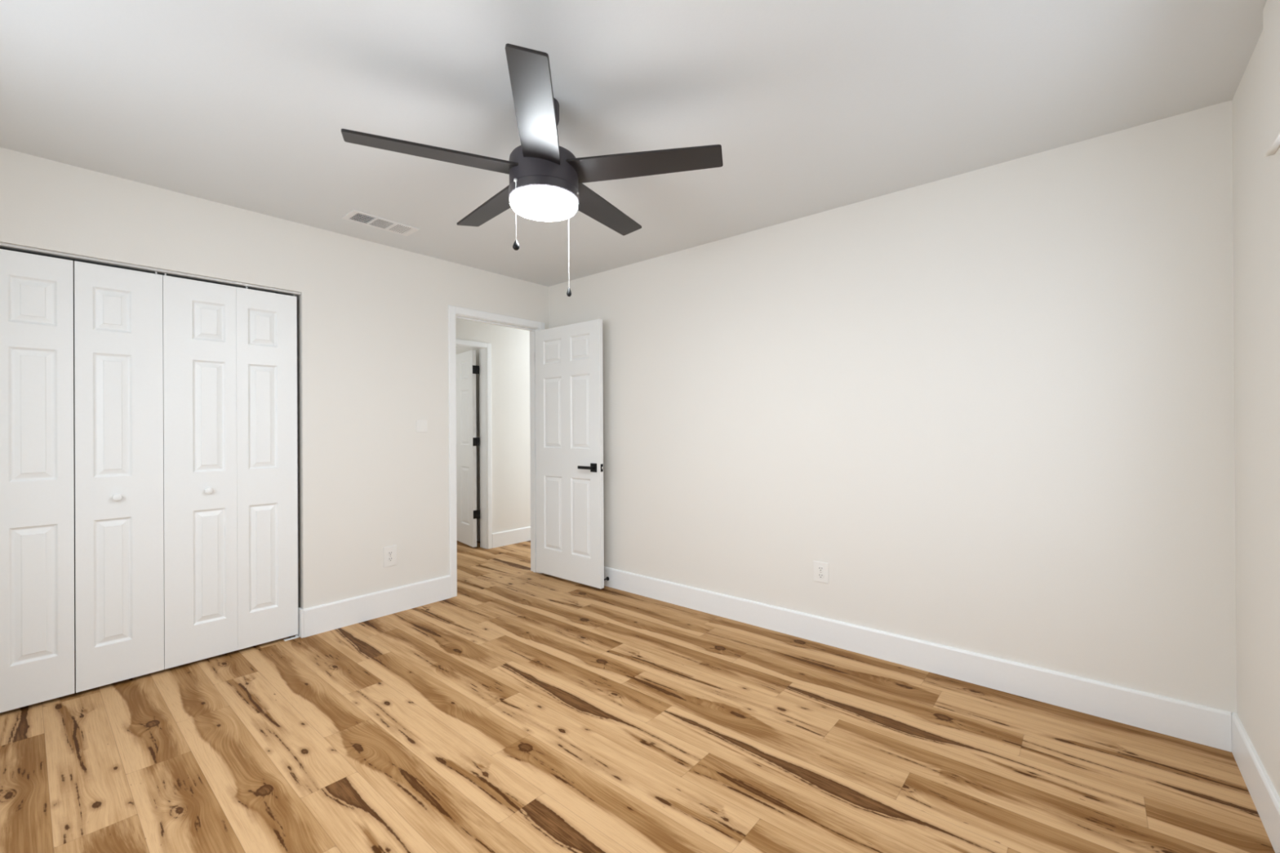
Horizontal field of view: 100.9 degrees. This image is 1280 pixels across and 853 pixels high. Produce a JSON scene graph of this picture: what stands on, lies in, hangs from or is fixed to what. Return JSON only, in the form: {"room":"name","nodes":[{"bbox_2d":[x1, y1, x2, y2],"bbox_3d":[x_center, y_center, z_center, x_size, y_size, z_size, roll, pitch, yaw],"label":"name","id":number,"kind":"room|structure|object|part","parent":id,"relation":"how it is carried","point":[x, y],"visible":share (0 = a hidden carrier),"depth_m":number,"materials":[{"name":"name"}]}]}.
{"room":"empty bedroom","nodes":[
{"label":"empty bedroom","id":0,"kind":"room"},
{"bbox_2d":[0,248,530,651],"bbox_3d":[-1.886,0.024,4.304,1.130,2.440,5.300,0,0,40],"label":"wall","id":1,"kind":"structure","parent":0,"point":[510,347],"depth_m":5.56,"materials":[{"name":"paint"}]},
{"bbox_2d":[455,350,479,546],"bbox_3d":[-1.940,0.227,5.677,0.106,2.015,0.760,0,0,-43],"label":"door","id":2,"kind":"structure","parent":1,"relation":"in","point":[467,513],"depth_m":5.51,"materials":[{"name":"wood"}]},
{"bbox_2d":[455,338,492,548],"bbox_3d":[-1.854,0.199,5.107,0.137,2.092,0.886,0,0,40],"label":"door frame","id":3,"kind":"structure","parent":1,"relation":"attached to","point":[485,348],"depth_m":5.39,"materials":[{"name":"wood"}]},
{"bbox_2d":[492,526,530,548],"bbox_3d":[-1.042,1.167,5.958,0.015,0.150,1.453,0,0,40],"label":"baseboard","id":4,"kind":"structure","parent":1,"relation":"attached to","point":[500,539],"depth_m":5.58,"materials":[{"name":"wood"}]},
{"bbox_2d":[0,146,548,608],"bbox_3d":[-1.411,0.020,3.899,0.120,2.440,5.300,0,0,40],"label":"wall","id":5,"kind":"structure","parent":0,"point":[372,317],"depth_m":3.27,"materials":[{"name":"paint"}]},
{"bbox_2d":[0,242,300,296],"bbox_3d":[-2.423,-0.780,2.679,0.043,0.024,1.226,0,0,40],"label":"track","id":6,"kind":"object","parent":5,"relation":"attached to","point":[2,245],"visible":1,"depth_m":2.61,"materials":[{"name":"metal"}]},
{"bbox_2d":[0,248,164,712],"bbox_3d":[-2.603,0.231,2.436,0.063,1.990,0.610,0,0,40],"label":"door","id":7,"kind":"structure","parent":6,"relation":"hanging from","point":[118,344],"depth_m":2.44,"materials":[{"name":"wood"}]},
{"bbox_3d":[-2.502,0.339,2.529,0.031,0.035,0.035,0,0,40],"label":"knob","id":8,"kind":"part","parent":7,"relation":"part of","materials":[{"name":"ceramic"}]},
{"bbox_2d":[162,275,297,669],"bbox_3d":[-2.212,0.230,2.894,0.063,1.990,0.590,0,0,40],"label":"door","id":9,"kind":"structure","parent":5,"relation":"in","point":[230,483],"depth_m":2.87,"materials":[{"name":"wood"}]},
{"bbox_3d":[-2.278,0.338,2.791,0.031,0.035,0.035,0,0,40],"label":"knob","id":10,"kind":"part","parent":9,"relation":"part of","materials":[{"name":"ceramic"}]},
{"bbox_2d":[297,574,450,638],"bbox_3d":[-1.704,1.159,3.485,0.070,0.165,0.953,0,0,40],"label":"baseboard","id":11,"kind":"structure","parent":5,"relation":"attached to","point":[317,620],"depth_m":3.40,"materials":[{"name":"wood"}]},
{"bbox_2d":[383,545,396,567],"bbox_3d":[-1.656,0.860,3.506,0.009,0.132,0.086,0,0,40],"label":"wall outlet","id":12,"kind":"object","parent":5,"relation":"attached to","point":[390,552],"visible":1,"depth_m":3.50,"materials":[{"name":"plastic"}]},
{"bbox_2d":[387,551,392,555],"bbox_3d":[-1.654,0.841,3.504,0.003,0.033,0.033,0,0,40],"label":"receptacle","id":13,"kind":"object","parent":12,"relation":"attached to","point":[389,553],"depth_m":3.50,"materials":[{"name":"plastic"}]},
{"bbox_2d":[387,556,392,561],"bbox_3d":[-1.654,0.880,3.504,0.003,0.033,0.033,0,0,40],"label":"receptacle","id":14,"kind":"object","parent":12,"relation":"attached to","point":[389,558],"depth_m":3.50,"materials":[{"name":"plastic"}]},
{"bbox_2d":[448,305,544,597],"bbox_3d":[-1.141,0.179,4.202,0.137,2.120,0.884,0,0,40],"label":"door frame","id":15,"kind":"structure","parent":5,"relation":"attached to","point":[454,312],"depth_m":3.94,"materials":[{"name":"wood"}]},
{"bbox_2d":[535,319,604,588],"bbox_3d":[-0.580,0.206,4.203,0.778,2.017,0.137,0,0,40],"label":"door","id":16,"kind":"structure","parent":5,"relation":"in","point":[570,526],"depth_m":4.16,"materials":[{"name":"wood"}]},
{"bbox_3d":[-0.409,0.310,4.000,0.136,0.023,0.050,0,0,40],"label":"lever","id":17,"kind":"part","parent":16,"relation":"part of","materials":[{"name":"black metal"}]},
{"bbox_2d":[455,346,479,541],"bbox_3d":[-2.360,0.029,5.891,1.650,2.440,3.500,0,0,40],"label":"wall","id":18,"kind":"structure","parent":0,"point":[458,349],"depth_m":5.75,"materials":[{"name":"paint"}]},
{"bbox_2d":[0,0,1266,286],"bbox_3d":[-0.894,-1.253,3.519,6.973,0.100,5.440,0,0,40],"label":"ceiling","id":19,"kind":"structure","parent":0,"point":[812,107],"depth_m":1.92,"materials":[{"name":"paint"}]},
{"bbox_2d":[341,209,419,236],"bbox_3d":[-1.526,-1.197,3.123,0.170,0.006,0.380,0,0,40],"label":"ceiling vent","id":20,"kind":"object","parent":19,"relation":"in","point":[357,216],"visible":1,"depth_m":3.11,"materials":[{"name":"metal"}]},
{"bbox_2d":[341,43,723,296],"bbox_3d":[-0.370,-0.860,2.014,1.261,0.697,1.275,0,0,40],"label":"ceiling fan","id":21,"kind":"object","parent":19,"relation":"hanging from","point":[546,179],"visible":1,"depth_m":1.86,"materials":[{"name":"metal"}]},
{"bbox_3d":[-0.703,-0.941,1.823,0.566,0.032,0.131,0,0,-25],"label":"blade","id":22,"kind":"part","parent":21,"relation":"part of","materials":[{"name":"black wood"}]},
{"bbox_3d":[-0.615,-0.941,2.258,0.131,0.032,0.566,0,0,-43],"label":"blade","id":23,"kind":"part","parent":21,"relation":"part of","materials":[{"name":"black wood"}]},
{"bbox_3d":[-0.316,-0.944,1.604,0.131,0.032,0.566,0,0,-7],"label":"blade","id":24,"kind":"part","parent":21,"relation":"part of","materials":[{"name":"black wood"}]},
{"bbox_2d":[510,186,577,221],"bbox_3d":[-0.358,-0.826,1.979,0.250,0.044,0.250,0,0,40],"label":"diffuser","id":25,"kind":"object","parent":21,"relation":"attached to","point":[541,203],"depth_m":1.92,"materials":[{"name":"white glass"}]},
{"bbox_3d":[-0.173,-0.943,2.308,0.131,0.032,0.566,0,0,29],"label":"blade","id":26,"kind":"part","parent":21,"relation":"part of","materials":[{"name":"black wood"}]},
{"bbox_3d":[0.011,-0.945,1.905,0.566,0.032,0.131,0,0,11],"label":"blade","id":27,"kind":"part","parent":21,"relation":"part of","materials":[{"name":"black wood"}]},
{"bbox_2d":[0,540,1275,852],"bbox_3d":[-0.924,1.237,3.540,6.833,0.001,5.220,0,0,40],"label":"floor","id":28,"kind":"structure","parent":0,"point":[522,710],"depth_m":1.99,"materials":[{"name":"brown wood"}]},
{"bbox_2d":[283,634,299,640],"bbox_3d":[-2.040,1.237,3.094,0.025,0.011,0.073,0,0,40],"label":"bracket","id":29,"kind":"object","parent":28,"relation":"on","point":[296,636],"visible":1,"depth_m":3.10,"materials":[{"name":"metal"}]},
{"bbox_2d":[548,100,1236,713],"bbox_3d":[0.807,0.007,3.268,4.073,2.440,0.120,0,0,40],"label":"wall","id":30,"kind":"structure","parent":0,"point":[996,402],"depth_m":2.53,"materials":[{"name":"paint"}]},
{"bbox_2d":[813,560,828,583],"bbox_3d":[1.026,0.826,2.999,0.088,0.114,0.009,0,0,40],"label":"wall outlet","id":31,"kind":"object","parent":30,"relation":"attached to","point":[820,570],"visible":1,"depth_m":3.00,"materials":[{"name":"plastic"}]},
{"bbox_2d":[817,565,823,571],"bbox_3d":[1.025,0.807,2.997,0.033,0.033,0.003,0,0,40],"label":"receptacle","id":32,"kind":"object","parent":31,"relation":"attached to","point":[820,568],"depth_m":3.00,"materials":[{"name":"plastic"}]},
{"bbox_2d":[817,573,823,578],"bbox_3d":[1.025,0.846,2.997,0.033,0.033,0.003,0,0,40],"label":"receptacle","id":33,"kind":"object","parent":31,"relation":"attached to","point":[820,575],"depth_m":3.00,"materials":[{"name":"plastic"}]},
{"bbox_2d":[604,566,1231,751],"bbox_3d":[0.718,1.155,3.259,3.938,0.145,0.015,0,0,40],"label":"baseboard","id":34,"kind":"structure","parent":30,"relation":"attached to","point":[1201,724],"depth_m":2.52,"materials":[{"name":"wood"}]},
{"bbox_2d":[1231,30,1279,797],"bbox_3d":[1.119,0.001,0.589,0.120,2.440,3.550,0,0,40],"label":"wall","id":35,"kind":"structure","parent":0,"point":[1255,176],"depth_m":1.71,"materials":[{"name":"paint"}]},
{"bbox_2d":[1231,712,1279,852],"bbox_3d":[1.107,1.149,0.669,0.015,0.145,3.450,0,0,40],"label":"baseboard","id":36,"kind":"structure","parent":35,"relation":"attached to","point":[1266,800],"depth_m":1.67,"materials":[{"name":"wood"}]},
{"bbox_2d":[1262,0,1279,156],"bbox_3d":[1.374,-1.002,1.004,0.020,0.433,1.415,0,0,40],"label":"trim","id":37,"kind":"structure","parent":35,"relation":"attached to","point":[1271,11],"depth_m":1.48,"materials":[{"name":"paint"}]}
]}

